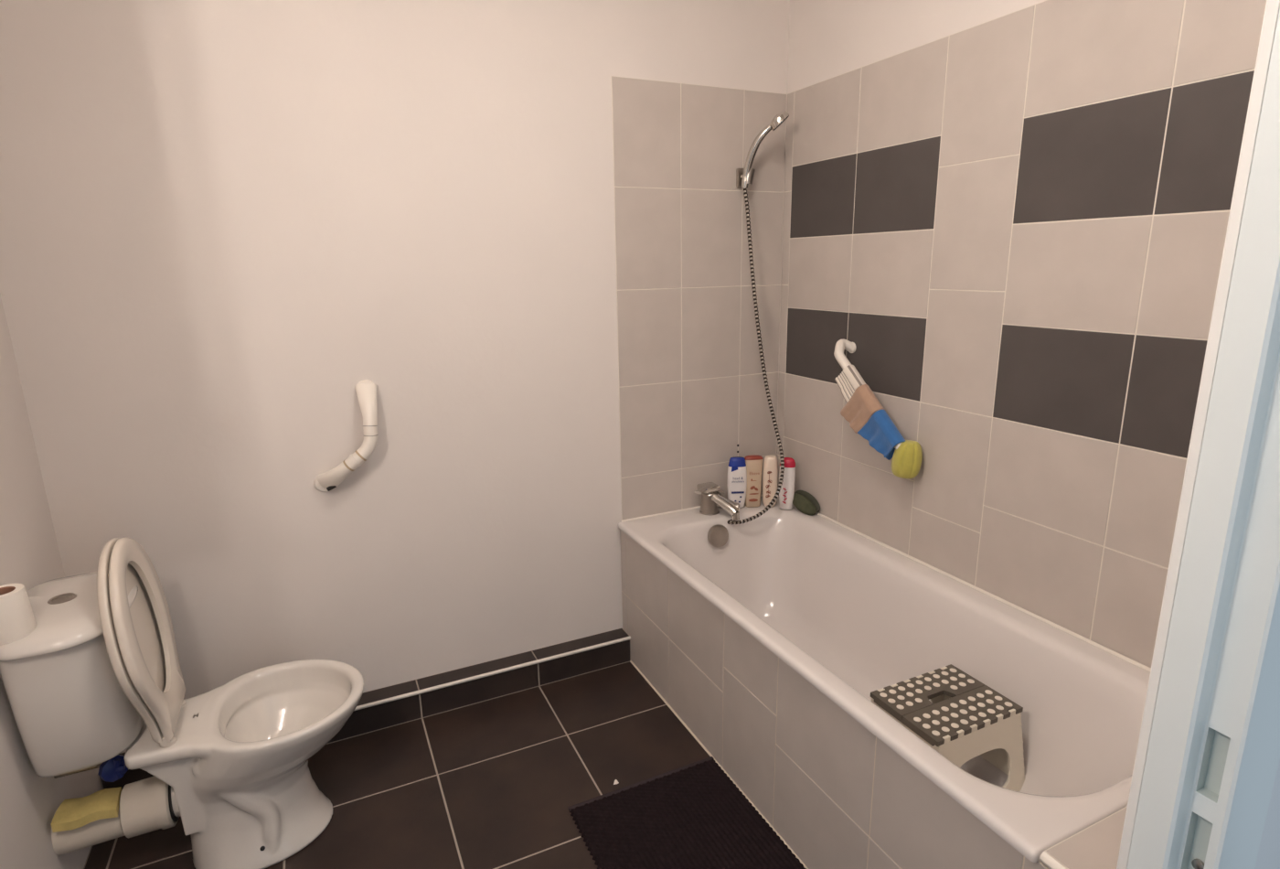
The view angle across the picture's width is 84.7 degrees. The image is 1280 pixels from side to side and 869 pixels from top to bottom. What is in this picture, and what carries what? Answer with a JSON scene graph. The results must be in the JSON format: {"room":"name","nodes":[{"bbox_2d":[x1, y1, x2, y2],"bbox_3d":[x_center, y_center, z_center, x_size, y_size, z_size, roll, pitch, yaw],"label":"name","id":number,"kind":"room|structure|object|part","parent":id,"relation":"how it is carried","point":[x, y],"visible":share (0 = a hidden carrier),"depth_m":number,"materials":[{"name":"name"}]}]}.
{"room":"bathroom","nodes":[
{"label":"bathroom","id":0,"kind":"room"},
{"bbox_2d":[0,293,102,868],"bbox_3d":[-1.188,0.066,0.870,0.120,2.600,2.190,-7,15,-24],"label":"wall","id":1,"kind":"structure","parent":0,"point":[29,552],"depth_m":1.64,"materials":[{"name":"paint"}]},
{"bbox_2d":[53,754,127,781],"bbox_3d":[-1.316,0.772,1.681,0.158,0.114,0.062,0,14,4],"label":"valve","id":2,"kind":"object","parent":1,"relation":"attached to","point":[114,768],"visible":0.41,"depth_m":1.67,"materials":[{"name":"blue plastic"}]},
{"bbox_3d":[-1.258,0.799,1.681,0.032,0.059,0.061,10,17,38],"label":"valve handle","id":3,"kind":"part","parent":2,"relation":"part of","materials":[{"name":"blue plastic"}]},
{"bbox_2d":[51,776,179,854],"bbox_3d":[-1.263,0.917,1.703,0.238,0.132,0.132,-7,15,-24],"label":"pipe","id":4,"kind":"object","parent":1,"relation":"attached to","point":[145,805],"visible":0.68,"depth_m":1.67,"materials":[{"name":"plastic"}]},
{"bbox_2d":[51,787,121,831],"bbox_3d":[-1.294,0.877,1.651,0.121,0.037,0.085,-7,15,-24],"label":"cloth","id":5,"kind":"object","parent":4,"relation":"on","point":[72,813],"visible":0.98,"depth_m":1.63,"materials":[{"name":"yellow fabric"}]},
{"bbox_2d":[0,0,789,752],"bbox_3d":[-0.532,-0.288,2.280,2.550,2.600,0.120,-7,15,-24],"label":"wall","id":6,"kind":"structure","parent":0,"point":[522,223],"depth_m":2.10,"materials":[{"name":"paint"}]},
{"bbox_2d":[313,379,377,491],"bbox_3d":[-0.865,0.013,2.072,0.206,0.327,0.095,-7,15,-24],"label":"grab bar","id":7,"kind":"object","parent":6,"relation":"attached to","point":[366,389],"visible":1,"depth_m":2.06,"materials":[{"name":"white plastic"}]},
{"bbox_2d":[98,635,630,776],"bbox_3d":[-0.767,0.849,2.279,1.618,0.012,0.012,-7,15,-24],"label":"trim","id":8,"kind":"structure","parent":6,"relation":"attached to","point":[380,701],"depth_m":2.39,"materials":[{"name":"plastic"}]},
{"bbox_2d":[99,628,630,789],"bbox_3d":[-0.784,0.888,2.326,1.620,0.102,0.078,-7,15,-24],"label":"baseboard","id":9,"kind":"structure","parent":6,"relation":"attached to","point":[364,720],"depth_m":2.40,"materials":[{"name":"tile"}]},
{"bbox_2d":[736,168,755,187],"bbox_3d":[0.374,-0.904,2.467,0.044,0.066,0.071,-7,15,-24],"label":"bracket","id":10,"kind":"object","parent":6,"relation":"attached to","point":[739,171],"visible":0.67,"depth_m":2.48,"materials":[{"name":"silver metal"}]},
{"bbox_3d":[0.362,-0.910,2.492,0.044,0.066,0.014,-7,15,-24],"label":"wall plate","id":11,"kind":"part","parent":10,"relation":"part of","materials":[{"name":"silver metal"}]},
{"bbox_2d":[83,661,709,868],"bbox_3d":[0.228,1.278,1.074,2.530,0.100,3.500,-7,15,-24],"label":"floor","id":12,"kind":"structure","parent":0,"point":[494,783],"depth_m":2.04,"materials":[{"name":"tile"}]},
{"bbox_2d":[0,536,363,868],"bbox_3d":[-1.058,0.644,1.741,0.690,0.861,0.382,-7,15,-24],"label":"toilet","id":13,"kind":"object","parent":12,"relation":"on","point":[98,677],"visible":0.98,"depth_m":1.66,"materials":[{"name":"ceramic"}]},
{"bbox_2d":[0,583,36,644],"bbox_3d":[-1.281,0.361,1.420,0.082,0.097,0.082,-7,15,-24],"label":"toilet roll","id":14,"kind":"object","parent":13,"relation":"on","point":[17,620],"visible":1,"depth_m":1.41,"materials":[{"name":"paper"}]},
{"bbox_3d":[-1.273,0.385,1.576,0.224,0.042,0.380,-7,15,-24],"label":"cistern lid","id":15,"kind":"part","parent":13,"relation":"part of","materials":[{"name":"ceramic"}]},
{"bbox_3d":[-1.176,0.466,1.642,0.063,0.464,0.376,-7,15,-24],"label":"seat lid","id":16,"kind":"part","parent":13,"relation":"part of","materials":[{"name":"plastic"}]},
{"bbox_3d":[-0.978,0.869,1.832,0.522,0.378,0.378,-7,15,-24],"label":"bowl","id":17,"kind":"part","parent":13,"relation":"part of","materials":[{"name":"ceramic"}]},
{"bbox_2d":[568,756,806,868],"bbox_3d":[0.170,1.073,1.686,0.462,0.011,0.753,-7,15,-24],"label":"bath mat","id":18,"kind":"object","parent":12,"relation":"on","point":[691,816],"visible":1,"depth_m":1.85,"materials":[{"name":"fabric"}]},
{"bbox_2d":[620,530,1049,868],"bbox_3d":[0.342,0.781,1.824,0.035,0.515,1.870,-7,15,-24],"label":"surround","id":19,"kind":"object","parent":12,"relation":"on","point":[836,794],"visible":0.73,"depth_m":1.74,"materials":[{"name":"beige tile"}]},
{"bbox_2d":[618,494,1151,862],"bbox_3d":[0.590,0.646,2.032,0.701,0.414,1.660,-7,15,-24],"label":"bathtub","id":20,"kind":"object","parent":12,"relation":"on","point":[853,613],"visible":0.53,"depth_m":1.91,"materials":[{"name":"ceramic"}]},
{"bbox_2d":[694,481,739,520],"bbox_3d":[0.289,0.256,2.621,0.166,0.134,0.132,1,14,7],"label":"mixer tap","id":21,"kind":"object","parent":20,"relation":"on","point":[711,497],"visible":0.99,"depth_m":2.61,"materials":[{"name":"silver metal"}]},
{"bbox_3d":[0.239,0.203,2.619,0.130,0.027,0.080,-14,18,-42],"label":"lever","id":22,"kind":"part","parent":21,"relation":"part of","materials":[{"name":"silver metal"}]},
{"bbox_3d":[0.314,0.262,2.609,0.128,0.092,0.043,9,17,34],"label":"spout","id":23,"kind":"part","parent":21,"relation":"part of","materials":[{"name":"silver metal"}]},
{"bbox_3d":[0.360,0.273,2.634,0.029,0.038,0.035,0,14,6],"label":"knob","id":24,"kind":"part","parent":21,"relation":"part of","materials":[{"name":"silver metal"}]},
{"bbox_2d":[727,111,789,524],"bbox_3d":[0.429,-0.374,2.478,0.193,1.429,0.180,4,14,18],"label":"shower","id":25,"kind":"object","parent":21,"relation":"on","point":[781,117],"visible":1,"depth_m":2.50,"materials":[{"name":"silver metal"}]},
{"bbox_3d":[0.409,-0.960,2.402,0.138,0.214,0.037,8,16,33],"label":"handle","id":26,"kind":"part","parent":25,"relation":"part of","materials":[{"name":"silver metal"}]},
{"bbox_3d":[0.282,0.368,2.565,0.084,0.083,0.050,-7,15,-24],"label":"overflow knob","id":27,"kind":"part","parent":20,"relation":"part of","materials":[{"name":"silver metal"}]},
{"bbox_2d":[726,456,746,508],"bbox_3d":[0.370,0.183,2.677,0.075,0.198,0.044,-1,14,0],"label":"shampoo bottle","id":28,"kind":"object","parent":20,"relation":"on","point":[737,472],"visible":0.96,"depth_m":2.66,"materials":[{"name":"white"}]},
{"bbox_2d":[744,454,763,507],"bbox_3d":[0.432,0.178,2.686,0.073,0.202,0.039,-2,14,-4],"label":"bottle","id":29,"kind":"object","parent":20,"relation":"on","point":[753,463],"visible":0.97,"depth_m":2.67,"materials":[{"name":"brown plastic"}]},
{"bbox_2d":[762,455,778,506],"bbox_3d":[0.497,0.179,2.681,0.056,0.200,0.042,1,14,6],"label":"bottle","id":30,"kind":"object","parent":20,"relation":"on","point":[770,472],"visible":0.94,"depth_m":2.66,"materials":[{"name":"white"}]},
{"bbox_2d":[765,470,772,497],"bbox_3d":[0.489,0.190,2.663,0.025,0.107,0.002,1,14,6],"label":"print","id":31,"kind":"object","parent":30,"relation":"attached to","point":[768,474],"depth_m":2.66,"materials":[{"name":"brown paper"}]},
{"bbox_2d":[778,457,795,509],"bbox_3d":[0.556,0.184,2.655,0.059,0.201,0.041,2,14,12],"label":"shampoo bottle","id":32,"kind":"object","parent":20,"relation":"on","point":[786,494],"visible":0.82,"depth_m":2.64,"materials":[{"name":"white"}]},
{"bbox_2d":[782,488,787,503],"bbox_3d":[0.546,0.230,2.647,0.017,0.065,0.002,5,15,22],"label":"print","id":33,"kind":"object","parent":32,"relation":"attached to","point":[784,490],"depth_m":2.65,"materials":[{"name":"pink"}]},
{"bbox_2d":[792,490,820,515],"bbox_3d":[0.617,0.257,2.637,0.058,0.074,0.126,-7,15,-24],"label":"sponge","id":34,"kind":"object","parent":20,"relation":"on","point":[804,501],"visible":0.95,"depth_m":2.62,"materials":[{"name":"green"}]},
{"bbox_2d":[870,663,1024,791],"bbox_3d":[0.762,0.775,1.777,0.304,0.240,0.282,-7,15,-24],"label":"folding stool","id":35,"kind":"object","parent":20,"relation":"in","point":[965,719],"visible":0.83,"depth_m":1.72,"materials":[{"name":"grey plastic"}]},
{"bbox_3d":[0.646,0.779,1.722,0.005,0.169,0.226,-7,15,-24],"label":"panel","id":36,"kind":"part","parent":35,"relation":"part of","materials":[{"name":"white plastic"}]},
{"bbox_3d":[0.715,0.751,1.875,0.304,0.236,0.051,-7,15,-24],"label":"leg panel","id":37,"kind":"part","parent":35,"relation":"part of","materials":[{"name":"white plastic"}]},
{"bbox_3d":[0.737,0.655,1.798,0.286,0.012,0.106,-7,15,-24],"label":"panel","id":38,"kind":"part","parent":35,"relation":"part of","materials":[{"name":"grey plastic"}]},
{"bbox_3d":[0.783,0.677,1.703,0.286,0.012,0.106,-7,15,-24],"label":"panel","id":39,"kind":"part","parent":35,"relation":"part of","materials":[{"name":"grey plastic"}]},
{"bbox_3d":[0.878,0.749,1.827,0.005,0.169,0.226,-7,15,-24],"label":"panel","id":40,"kind":"part","parent":35,"relation":"part of","materials":[{"name":"white plastic"}]},
{"bbox_3d":[0.810,0.797,1.679,0.304,0.236,0.051,-7,15,-24],"label":"leg panel","id":41,"kind":"part","parent":35,"relation":"part of","materials":[{"name":"white plastic"}]},
{"bbox_2d":[776,0,1266,667],"bbox_3d":[1.009,-0.215,1.869,0.120,2.600,2.190,-7,15,-24],"label":"wall","id":42,"kind":"structure","parent":0,"point":[1014,214],"depth_m":1.79,"materials":[{"name":"tile"}]},
{"bbox_2d":[833,339,903,449],"bbox_3d":[0.743,-0.107,2.246,0.088,0.366,0.348,-7,15,-24],"label":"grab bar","id":43,"kind":"object","parent":42,"relation":"attached to","point":[841,345],"visible":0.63,"depth_m":2.31,"materials":[{"name":"white plastic"}]},
{"bbox_2d":[834,364,865,403],"bbox_3d":[0.687,-0.163,2.284,0.043,0.128,0.118,-7,15,-24],"label":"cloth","id":44,"kind":"object","parent":43,"relation":"hanging from","point":[849,378],"visible":0.95,"depth_m":2.27,"materials":[{"name":"white fabric"}]},
{"bbox_2d":[840,384,884,433],"bbox_3d":[0.712,-0.083,2.250,0.049,0.160,0.164,-7,15,-24],"label":"washcloth","id":45,"kind":"object","parent":43,"relation":"hanging from","point":[863,403],"visible":0.96,"depth_m":2.23,"materials":[{"name":"beige fabric"}]},
{"bbox_2d":[857,409,905,459],"bbox_3d":[0.753,0.001,2.182,0.052,0.158,0.169,-7,15,-24],"label":"washcloth","id":46,"kind":"object","parent":43,"relation":"hanging from","point":[880,432],"visible":0.98,"depth_m":2.16,"materials":[{"name":"blue fabric"}]},
{"bbox_2d":[891,439,922,478],"bbox_3d":[0.807,0.075,2.133,0.080,0.116,0.092,-7,15,-24],"label":"washcloth","id":47,"kind":"object","parent":43,"relation":"hanging from","point":[906,461],"visible":0.97,"depth_m":2.10,"materials":[{"name":"yellow fabric"}]},
{"bbox_2d":[1254,758,1279,868],"bbox_3d":[0.459,0.057,0.576,4.400,2.500,0.010,-7,15,-24],"label":"wall","id":48,"kind":"structure","parent":0,"point":[1268,857],"depth_m":0.78,"materials":[{"name":"paint"}]},
{"bbox_3d":[0.306,0.068,0.544,2.314,2.500,0.060,-7,15,-24],"label":"wall","id":49,"kind":"structure","parent":0,"visible":0},
{"bbox_2d":[1039,805,1127,868],"bbox_3d":[0.990,0.683,1.172,0.694,0.084,0.208,-7,15,-24],"label":"tiled ledge","id":50,"kind":"object","parent":49,"relation":"attached to","point":[1097,846],"visible":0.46,"depth_m":1.12,"materials":[{"name":"beige tile"}]},
{"bbox_2d":[1116,0,1279,868],"bbox_3d":[0.123,0.282,0.502,1.154,2.110,0.084,-7,15,-24],"label":"door frame","id":51,"kind":"structure","parent":49,"relation":"in","point":[1208,753],"depth_m":0.68,"materials":[{"name":"wood"}]}
]}

